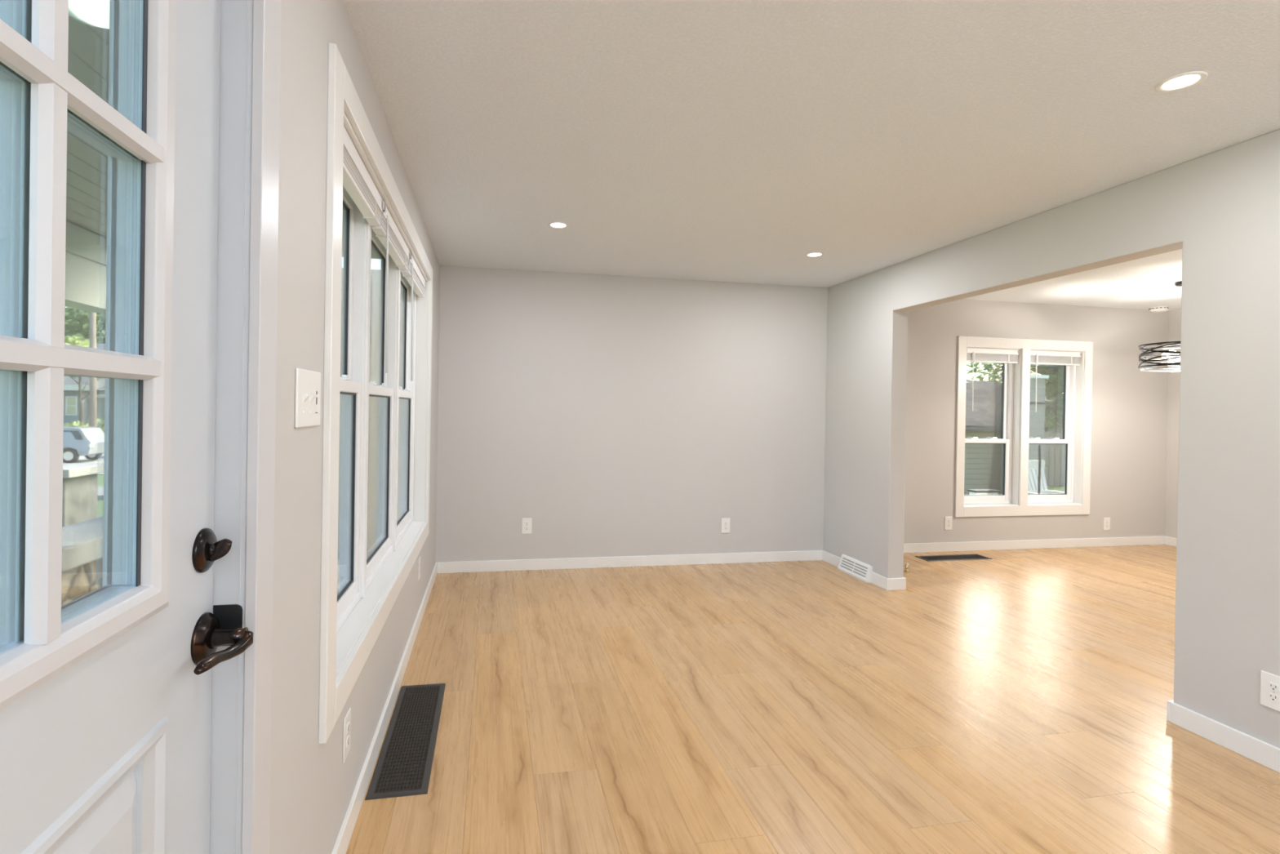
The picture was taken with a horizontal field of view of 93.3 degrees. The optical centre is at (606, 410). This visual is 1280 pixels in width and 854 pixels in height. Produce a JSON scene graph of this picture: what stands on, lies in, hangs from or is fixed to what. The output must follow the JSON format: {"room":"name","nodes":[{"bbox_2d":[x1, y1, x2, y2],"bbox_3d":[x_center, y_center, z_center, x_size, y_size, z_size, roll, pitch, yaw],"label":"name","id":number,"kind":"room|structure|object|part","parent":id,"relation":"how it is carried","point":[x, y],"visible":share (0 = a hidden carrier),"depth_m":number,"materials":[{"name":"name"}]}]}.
{"room":"empty living room","nodes":[
{"label":"empty living room","id":0,"kind":"room"},
{"bbox_2d":[269,0,439,853],"bbox_3d":[-0.753,0.092,1.319,0.160,2.400,7.473,1,0,-11],"label":"wall","id":1,"kind":"structure","parent":0,"point":[312,788],"depth_m":1.38,"materials":[{"name":"grey paint"}]},
{"bbox_2d":[0,0,221,853],"bbox_3d":[-0.595,0.265,0.553,0.069,2.042,0.957,1,0,-11],"label":"door","id":2,"kind":"structure","parent":1,"relation":"in","point":[109,109],"depth_m":0.73,"materials":[{"name":"grey wood"}]},
{"bbox_3d":[-0.571,-0.201,0.533,0.004,0.885,0.572,1,0,-11],"label":"glass pane","id":3,"kind":"part","parent":2,"relation":"part of","materials":[{"name":"clear glass"}]},
{"bbox_3d":[-0.562,-0.200,0.534,0.027,0.977,0.664,1,0,-11],"label":"lite frame","id":4,"kind":"part","parent":2,"relation":"part of","materials":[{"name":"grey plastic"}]},
{"bbox_3d":[-0.622,0.771,0.728,0.017,0.650,0.317,1,0,-11],"label":"raised panel","id":5,"kind":"part","parent":2,"relation":"part of","materials":[{"name":"white wood"}]},
{"bbox_2d":[191,528,231,573],"bbox_3d":[-0.641,0.229,0.991,0.042,0.072,0.072,1,0,-11],"label":"deadbolt","id":6,"kind":"object","parent":2,"relation":"attached to","point":[206,549],"visible":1,"depth_m":0.98,"materials":[{"name":"brown metal"}]},
{"bbox_3d":[-0.655,0.229,0.988,0.013,0.072,0.072,1,0,-11],"label":"rose plate","id":7,"kind":"part","parent":6,"relation":"part of","materials":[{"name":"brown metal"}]},
{"bbox_3d":[-0.646,0.229,0.990,0.010,0.022,0.022,1,0,-11],"label":"turn stem","id":8,"kind":"part","parent":6,"relation":"part of","materials":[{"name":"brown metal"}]},
{"bbox_2d":[190,612,253,674],"bbox_3d":[-0.617,0.376,0.949,0.076,0.082,0.183,1,0,-11],"label":"door lever","id":9,"kind":"object","parent":2,"relation":"attached to","point":[207,635],"visible":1,"depth_m":0.97,"materials":[{"name":"brown metal"}]},
{"bbox_3d":[-0.656,0.375,0.993,0.016,0.082,0.082,1,0,-11],"label":"rose plate","id":10,"kind":"part","parent":9,"relation":"part of","materials":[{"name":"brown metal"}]},
{"bbox_3d":[-0.592,0.380,0.940,0.026,0.031,0.157,1,0,-9],"label":"lever handle","id":11,"kind":"part","parent":9,"relation":"part of","materials":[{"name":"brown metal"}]},
{"bbox_2d":[213,604,242,645],"bbox_3d":[-0.648,0.367,1.031,0.045,0.070,0.002,1,0,-11],"label":"strike plate","id":12,"kind":"object","parent":1,"relation":"attached to","point":[228,615],"visible":0.53,"depth_m":1.03,"materials":[{"name":"black metal"}]},
{"bbox_2d":[209,0,281,853],"bbox_3d":[-0.599,0.227,0.551,0.178,2.142,1.124,1,0,-11],"label":"trim","id":13,"kind":"structure","parent":1,"relation":"attached to","point":[250,69],"depth_m":1.03,"materials":[{"name":"white wood"}]},
{"bbox_3d":[-0.521,0.228,0.566,0.018,2.142,1.124,1,0,-11],"label":"door casing","id":14,"kind":"part","parent":13,"relation":"part of","materials":[{"name":"white wood"}]},
{"bbox_2d":[294,368,320,427],"bbox_3d":[-0.671,-0.027,1.368,0.017,0.128,0.178,1,0,-11],"label":"switch plate","id":15,"kind":"object","parent":1,"relation":"attached to","point":[308,383],"visible":1,"depth_m":1.35,"materials":[{"name":"white plastic"}]},
{"bbox_2d":[342,706,351,763],"bbox_3d":[-0.772,0.964,1.794,0.008,0.127,0.079,1,0,-11],"label":"wall outlet","id":16,"kind":"object","parent":1,"relation":"attached to","point":[347,720],"visible":1,"depth_m":1.78,"materials":[{"name":"white plastic"}]},
{"bbox_2d":[346,734,350,747],"bbox_3d":[-0.770,0.983,1.794,0.003,0.027,0.035,1,0,-11],"label":"receptacle","id":17,"kind":"object","parent":16,"relation":"attached to","point":[348,736],"depth_m":1.79,"materials":[{"name":"white plastic"}]},
{"bbox_2d":[346,721,350,733],"bbox_3d":[-0.769,0.944,1.794,0.003,0.027,0.035,1,0,-11],"label":"receptacle","id":18,"kind":"object","parent":16,"relation":"attached to","point":[348,722],"depth_m":1.80,"materials":[{"name":"white plastic"}]},
{"bbox_2d":[318,43,432,743],"bbox_3d":[-1.008,-0.050,2.724,0.173,1.741,2.526,1,0,-11],"label":"window","id":19,"kind":"structure","parent":1,"relation":"in","point":[377,423],"depth_m":2.30,"materials":[{"name":"white wood"}]},
{"bbox_3d":[-0.915,-0.427,1.950,0.004,0.648,0.631,1,0,-11],"label":"glass pane","id":20,"kind":"part","parent":19,"relation":"part of","materials":[{"name":"clear glass"}]},
{"bbox_3d":[-0.895,0.291,1.959,0.004,0.708,0.631,1,0,-11],"label":"glass pane","id":21,"kind":"part","parent":19,"relation":"part of","materials":[{"name":"clear glass"}]},
{"bbox_3d":[-0.894,0.296,1.959,0.030,0.802,0.711,1,0,-11],"label":"sash","id":22,"kind":"part","parent":19,"relation":"part of","materials":[{"name":"white plastic"}]},
{"bbox_3d":[-0.914,-0.427,1.950,0.030,0.732,0.711,1,0,-11],"label":"sash","id":23,"kind":"part","parent":19,"relation":"part of","materials":[{"name":"white plastic"}]},
{"bbox_3d":[-0.904,-0.047,1.954,0.078,1.544,0.763,1,0,-11],"label":"frame","id":24,"kind":"part","parent":19,"relation":"part of","materials":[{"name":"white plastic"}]},
{"bbox_2d":[342,126,384,226],"bbox_3d":[-0.821,-0.483,1.967,0.064,0.670,0.762,1,0,-11],"label":"window blind","id":25,"kind":"object","parent":19,"relation":"attached to","point":[357,182],"visible":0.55,"depth_m":1.99,"materials":[{"name":"white plastic"}]},
{"bbox_3d":[-0.826,-0.717,1.965,0.040,0.014,0.743,1,0,-11],"label":"rail","id":26,"kind":"part","parent":25,"relation":"part of","materials":[{"name":"white plastic"}]},
{"bbox_3d":[-1.060,-0.433,2.711,0.004,0.648,0.631,1,0,-11],"label":"glass pane","id":27,"kind":"part","parent":19,"relation":"part of","materials":[{"name":"clear glass"}]},
{"bbox_3d":[-1.040,0.286,2.720,0.004,0.708,0.631,1,0,-11],"label":"glass pane","id":28,"kind":"part","parent":19,"relation":"part of","materials":[{"name":"clear glass"}]},
{"bbox_3d":[-1.059,-0.432,2.711,0.030,0.732,0.711,1,0,-11],"label":"sash","id":29,"kind":"part","parent":19,"relation":"part of","materials":[{"name":"white plastic"}]},
{"bbox_3d":[-1.039,0.291,2.720,0.030,0.802,0.711,1,0,-11],"label":"sash","id":30,"kind":"part","parent":19,"relation":"part of","materials":[{"name":"white plastic"}]},
{"bbox_3d":[-1.050,-0.052,2.716,0.078,1.544,0.763,1,0,-11],"label":"frame","id":31,"kind":"part","parent":19,"relation":"part of","materials":[{"name":"white plastic"}]},
{"bbox_2d":[371,200,410,373],"bbox_3d":[-0.967,-0.488,2.729,0.064,0.670,0.762,1,0,-11],"label":"window blind","id":32,"kind":"object","parent":19,"relation":"attached to","point":[388,233],"visible":0.78,"depth_m":2.54,"materials":[{"name":"white plastic"}]},
{"bbox_3d":[-0.971,-0.722,2.726,0.040,0.014,0.743,1,0,-11],"label":"rail","id":33,"kind":"part","parent":32,"relation":"part of","materials":[{"name":"white plastic"}]},
{"bbox_3d":[-1.206,-0.438,3.473,0.004,0.648,0.631,1,0,-11],"label":"glass pane","id":34,"kind":"part","parent":19,"relation":"part of","materials":[{"name":"clear glass"}]},
{"bbox_3d":[-1.186,0.280,3.482,0.004,0.708,0.631,1,0,-11],"label":"glass pane","id":35,"kind":"part","parent":19,"relation":"part of","materials":[{"name":"clear glass"}]},
{"bbox_3d":[-1.205,-0.438,3.473,0.030,0.732,0.711,1,0,-11],"label":"sash","id":36,"kind":"part","parent":19,"relation":"part of","materials":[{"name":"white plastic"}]},
{"bbox_3d":[-1.185,0.285,3.482,0.030,0.802,0.711,1,0,-11],"label":"sash","id":37,"kind":"part","parent":19,"relation":"part of","materials":[{"name":"white plastic"}]},
{"bbox_3d":[-1.195,-0.058,3.478,0.078,1.544,0.763,1,0,-11],"label":"frame","id":38,"kind":"part","parent":19,"relation":"part of","materials":[{"name":"white plastic"}]},
{"bbox_2d":[400,253,426,381],"bbox_3d":[-1.112,-0.493,3.490,0.064,0.670,0.762,1,0,-11],"label":"window blind","id":39,"kind":"object","parent":19,"relation":"attached to","point":[413,275],"visible":0.84,"depth_m":3.30,"materials":[{"name":"white plastic"}]},
{"bbox_3d":[-1.117,-0.728,3.488,0.040,0.014,0.743,1,0,-11],"label":"rail","id":40,"kind":"part","parent":39,"relation":"part of","materials":[{"name":"white plastic"}]},
{"bbox_2d":[331,561,437,853],"bbox_3d":[-0.987,1.239,2.915,0.014,0.086,3.651,1,0,-11],"label":"baseboard","id":41,"kind":"structure","parent":1,"relation":"attached to","point":[341,844],"depth_m":2.24,"materials":[{"name":"white wood"}]},
{"bbox_2d":[417,555,420,580],"bbox_3d":[-1.114,0.939,3.586,0.008,0.127,0.079,1,0,-11],"label":"wall outlet","id":42,"kind":"object","parent":1,"relation":"attached to","point":[419,559],"visible":1,"depth_m":3.56,"materials":[{"name":"white plastic"}]},
{"bbox_2d":[435,265,1168,561],"bbox_3d":[2.267,0.123,5.544,7.360,2.400,0.308,1,0,-11],"label":"wall","id":43,"kind":"structure","parent":0,"point":[620,415],"depth_m":5.09,"materials":[{"name":"grey paint"}]},
{"bbox_2d":[521,517,532,533],"bbox_3d":[-0.640,0.925,4.833,0.079,0.127,0.008,1,0,-11],"label":"wall outlet","id":44,"kind":"object","parent":43,"relation":"attached to","point":[526,522],"visible":1,"depth_m":4.83,"materials":[{"name":"white plastic"}]},
{"bbox_2d":[437,550,822,573],"bbox_3d":[0.288,1.251,5.010,3.278,0.086,0.014,1,0,-11],"label":"baseboard","id":45,"kind":"structure","parent":43,"relation":"attached to","point":[804,555],"depth_m":4.97,"materials":[{"name":"white wood"}]},
{"bbox_2d":[720,517,729,533],"bbox_3d":[1.016,0.982,5.150,0.079,0.127,0.008,1,0,-11],"label":"wall outlet","id":46,"kind":"object","parent":43,"relation":"attached to","point":[725,528],"visible":1,"depth_m":5.15,"materials":[{"name":"white plastic"}]},
{"bbox_2d":[944,516,951,529],"bbox_3d":[3.246,1.071,5.728,0.079,0.127,0.008,1,0,-11],"label":"wall outlet","id":47,"kind":"object","parent":43,"relation":"attached to","point":[948,520],"visible":1,"depth_m":5.72,"materials":[{"name":"white plastic"}]},
{"bbox_2d":[954,335,1093,516],"bbox_3d":[4.063,0.164,5.951,1.532,1.720,0.173,1,0,-11],"label":"window","id":48,"kind":"structure","parent":43,"relation":"in","point":[1040,460],"depth_m":5.97,"materials":[{"name":"white wood"}]},
{"bbox_3d":[3.693,0.581,5.910,0.560,0.607,0.030,1,0,-11],"label":"sash","id":49,"kind":"part","parent":48,"relation":"part of","materials":[{"name":"white plastic"}]},
{"bbox_3d":[3.697,0.156,5.924,0.612,1.513,0.078,1,0,-11],"label":"frame","id":50,"kind":"part","parent":48,"relation":"part of","materials":[{"name":"white plastic"}]},
{"bbox_2d":[966,347,1019,411],"bbox_3d":[3.719,-0.295,5.847,0.615,0.610,0.064,1,0,-11],"label":"window blind","id":51,"kind":"object","parent":48,"relation":"attached to","point":[973,354],"visible":0.82,"depth_m":5.83,"materials":[{"name":"white plastic"}]},
{"bbox_3d":[3.720,-0.472,5.854,0.596,0.014,0.040,1,0,-11],"label":"rail","id":52,"kind":"part","parent":51,"relation":"part of","materials":[{"name":"white plastic"}]},
{"bbox_3d":[3.693,0.576,5.911,0.480,0.513,0.004,1,0,-11],"label":"glass pane","id":53,"kind":"part","parent":48,"relation":"part of","materials":[{"name":"clear glass"}]},
{"bbox_3d":[3.698,-0.126,5.940,0.480,0.812,0.004,1,0,-11],"label":"glass pane","id":54,"kind":"part","parent":48,"relation":"part of","materials":[{"name":"clear glass"}]},
{"bbox_3d":[3.698,-0.126,5.939,0.560,0.896,0.030,1,0,-11],"label":"sash","id":55,"kind":"part","parent":48,"relation":"part of","materials":[{"name":"white plastic"}]},
{"bbox_3d":[4.408,-0.116,6.076,0.495,0.812,0.004,1,0,-11],"label":"glass pane","id":56,"kind":"part","parent":48,"relation":"part of","materials":[{"name":"clear glass"}]},
{"bbox_3d":[4.402,0.587,6.047,0.495,0.513,0.004,1,0,-11],"label":"glass pane","id":57,"kind":"part","parent":48,"relation":"part of","materials":[{"name":"clear glass"}]},
{"bbox_3d":[4.403,0.592,6.046,0.575,0.607,0.030,1,0,-11],"label":"sash","id":58,"kind":"part","parent":48,"relation":"part of","materials":[{"name":"white plastic"}]},
{"bbox_3d":[4.406,0.167,6.060,0.627,1.513,0.078,1,0,-11],"label":"frame","id":59,"kind":"part","parent":48,"relation":"part of","materials":[{"name":"white plastic"}]},
{"bbox_2d":[1030,350,1082,412],"bbox_3d":[4.428,-0.284,5.982,0.630,0.610,0.064,1,0,-11],"label":"window blind","id":60,"kind":"object","parent":48,"relation":"attached to","point":[1037,357],"visible":0.87,"depth_m":5.97,"materials":[{"name":"white plastic"}]},
{"bbox_3d":[4.429,-0.461,5.990,0.611,0.014,0.040,1,0,-11],"label":"rail","id":61,"kind":"part","parent":60,"relation":"part of","materials":[{"name":"white plastic"}]},
{"bbox_3d":[4.408,-0.116,6.075,0.575,0.896,0.030,1,0,-11],"label":"sash","id":62,"kind":"part","parent":48,"relation":"part of","materials":[{"name":"white plastic"}]},
{"bbox_2d":[903,535,1165,552],"bbox_3d":[3.885,1.305,5.848,3.792,0.086,0.014,1,0,-11],"label":"baseboard","id":63,"kind":"structure","parent":43,"relation":"attached to","point":[1160,540],"depth_m":5.89,"materials":[{"name":"white wood"}]},
{"bbox_2d":[1103,517,1110,529],"bbox_3d":[5.035,1.142,6.070,0.079,0.127,0.008,1,0,-11],"label":"wall outlet","id":64,"kind":"object","parent":43,"relation":"attached to","point":[1106,520],"visible":1,"depth_m":6.07,"materials":[{"name":"white plastic"}]},
{"bbox_2d":[342,0,1279,311],"bbox_3d":[2.892,-1.102,1.946,7.520,0.100,7.593,1,0,-11],"label":"ceiling","id":65,"kind":"structure","parent":0,"point":[715,140],"depth_m":2.25,"materials":[{"name":"paint"}]},
{"bbox_2d":[547,222,568,228],"bbox_3d":[-0.290,-1.107,3.610,0.125,0.006,0.125,1,0,-11],"label":"recessed light","id":66,"kind":"object","parent":65,"relation":"in","point":[553,224],"visible":1,"depth_m":3.60,"materials":[{"name":"white plastic"}]},
{"bbox_2d":[804,252,824,257],"bbox_3d":[1.446,-1.082,4.194,0.125,0.006,0.125,1,0,-11],"label":"recessed light","id":67,"kind":"object","parent":65,"relation":"in","point":[812,254],"visible":1,"depth_m":4.19,"materials":[{"name":"white plastic"}]},
{"bbox_2d":[1149,306,1168,312],"bbox_3d":[5.504,-1.004,6.013,0.144,0.045,0.141,1,0,-11],"label":"smoke detector","id":68,"kind":"object","parent":65,"relation":"attached to","point":[1160,308],"visible":1,"depth_m":5.97,"materials":[{"name":"white plastic"}]},
{"bbox_2d":[1137,280,1182,371],"bbox_3d":[4.656,-0.682,4.856,0.560,0.707,0.560,1,0,-11],"label":"pendant light","id":69,"kind":"object","parent":65,"relation":"hanging from","point":[1171,354],"visible":0.49,"depth_m":4.88,"materials":[{"name":"black metal"}]},
{"bbox_2d":[1161,352,1174,358],"bbox_3d":[4.637,-0.453,4.938,0.060,0.060,0.165,1,0,-11],"label":"bulb","id":70,"kind":"object","parent":69,"relation":"attached to","point":[1164,353],"depth_m":4.98,"materials":[{"name":"white glass"}]},
{"bbox_2d":[1166,350,1180,357],"bbox_3d":[4.572,-0.454,4.841,0.165,0.060,0.060,1,0,-11],"label":"bulb","id":71,"kind":"object","parent":69,"relation":"attached to","point":[1169,350],"depth_m":4.82,"materials":[{"name":"white glass"}]},
{"bbox_2d":[1155,71,1208,93],"bbox_3d":[1.867,-1.066,1.961,0.125,0.006,0.125,1,0,-11],"label":"recessed light","id":72,"kind":"object","parent":65,"relation":"in","point":[1184,81],"visible":1,"depth_m":1.96,"materials":[{"name":"white plastic"}]},
{"bbox_2d":[346,544,1279,853],"bbox_3d":[2.852,1.387,1.956,7.520,0.080,7.593,1,0,-11],"label":"floor","id":73,"kind":"structure","parent":0,"point":[1015,701],"depth_m":2.60,"materials":[{"name":"brown wood"}]},
{"bbox_2d":[364,683,445,799],"bbox_3d":[-0.780,1.284,2.417,0.200,0.005,0.822,1,0,-11],"label":"floor vent","id":74,"kind":"object","parent":73,"relation":"in","point":[406,757],"visible":1,"depth_m":2.31,"materials":[{"name":"brown metal"}]},
{"bbox_2d":[903,562,909,572],"bbox_3d":[2.473,1.294,4.964,0.044,0.070,0.083,1,0,17],"label":"door stop","id":75,"kind":"object","parent":73,"relation":"on","point":[906,564],"visible":1,"depth_m":4.97,"materials":[{"name":"gold metal"}]},
{"bbox_2d":[915,553,992,561],"bbox_3d":[3.150,1.335,5.478,0.655,0.005,0.180,1,0,-11],"label":"floor vent","id":76,"kind":"object","parent":73,"relation":"in","point":[953,557],"visible":1,"depth_m":5.47,"materials":[{"name":"brown metal"}]},
{"bbox_2d":[920,555,984,559],"bbox_3d":[3.150,1.335,5.478,0.603,0.003,0.128,1,0,-11],"label":"grille","id":77,"kind":"object","parent":76,"relation":"attached to","point":[928,557],"depth_m":5.47,"materials":[{"name":"brown metal"}]},
{"bbox_2d":[822,128,1279,747],"bbox_3d":[2.664,0.145,1.816,0.128,2.400,7.165,1,0,-11],"label":"wall","id":78,"kind":"structure","parent":0,"point":[1221,207],"depth_m":2.54,"materials":[{"name":"grey paint"}]},
{"bbox_2d":[837,554,872,582],"bbox_3d":[1.981,1.253,4.821,0.052,0.137,0.390,1,0,-11],"label":"air vent","id":79,"kind":"object","parent":78,"relation":"in","point":[860,570],"visible":1,"depth_m":4.79,"materials":[{"name":"white metal"}]},
{"bbox_2d":[822,550,906,590],"bbox_3d":[2.044,1.279,4.969,0.156,0.086,1.050,1,0,-11],"label":"baseboard","id":80,"kind":"structure","parent":78,"relation":"attached to","point":[888,584],"depth_m":4.51,"materials":[{"name":"white wood"}]},
{"bbox_2d":[1166,699,1279,773],"bbox_3d":[2.905,1.311,0.460,0.156,0.086,4.394,1,0,-11],"label":"baseboard","id":81,"kind":"structure","parent":78,"relation":"attached to","point":[1261,752],"depth_m":2.39,"materials":[{"name":"white wood"}]},
{"bbox_2d":[1260,670,1279,711],"bbox_3d":[2.497,1.053,2.256,0.008,0.130,0.082,1,0,-11],"label":"wall outlet","id":82,"kind":"object","parent":78,"relation":"attached to","point":[1269,682],"visible":1,"depth_m":2.27,"materials":[{"name":"white plastic"}]},
{"bbox_2d":[1266,692,1279,702],"bbox_3d":[2.494,1.073,2.256,0.003,0.027,0.035,1,0,-11],"label":"receptacle","id":83,"kind":"object","parent":82,"relation":"attached to","point":[1271,696],"depth_m":2.26,"materials":[{"name":"white plastic"}]},
{"bbox_2d":[1267,681,1279,691],"bbox_3d":[2.495,1.034,2.256,0.003,0.027,0.035,1,0,-11],"label":"receptacle","id":84,"kind":"object","parent":82,"relation":"attached to","point":[1272,686],"depth_m":2.25,"materials":[{"name":"white plastic"}]},
{"bbox_2d":[1164,309,1181,537],"bbox_3d":[6.510,0.203,2.627,0.120,2.400,7.313,1,0,-11],"label":"wall","id":85,"kind":"structure","parent":0,"point":[1175,316],"depth_m":6.15,"materials":[{"name":"grey paint"}]},
{"bbox_2d":[1164,536,1177,546],"bbox_3d":[6.427,1.359,2.612,0.014,0.086,7.299,1,0,-11],"label":"baseboard","id":86,"kind":"structure","parent":85,"relation":"attached to","point":[1169,540],"depth_m":6.14,"materials":[{"name":"white wood"}]},
{"label":"outside","id":87,"kind":"structure","parent":0,"visible":0},
{"bbox_3d":[24.255,2.437,30.105,60.159,0.680,130.000,1,0,-11],"label":"lawn","id":88,"kind":"structure","parent":87,"visible":0},
{"bbox_2d":[967,488,986,494],"bbox_3d":[5.825,1.555,9.320,0.450,0.660,0.180,1,0,-11],"label":"utility box","id":89,"kind":"object","parent":88,"relation":"on","point":[971,491],"visible":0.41,"depth_m":9.25,"materials":[{"name":"silver metal"}]},
{"bbox_3d":[5.830,1.240,9.319,0.450,0.030,0.180,1,0,-11],"label":"box lid","id":90,"kind":"part","parent":89,"relation":"part of","materials":[{"name":"grey plastic"}]},
{"bbox_2d":[964,380,992,494],"bbox_3d":[4.370,0.565,12.323,8.650,2.630,2.840,1,0,-11],"label":"house","id":91,"kind":"structure","parent":88,"relation":"on","point":[978,421],"depth_m":12.13,"materials":[{"name":"beige"}]},
{"bbox_2d":[966,361,991,381],"bbox_3d":[10.516,-1.567,19.467,10.528,6.980,4.194,1,0,-14],"label":"leafy tree","id":92,"kind":"object","parent":88,"relation":"on","point":[987,366],"visible":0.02,"depth_m":21.18,"materials":[{"name":"green plant"}]}
]}

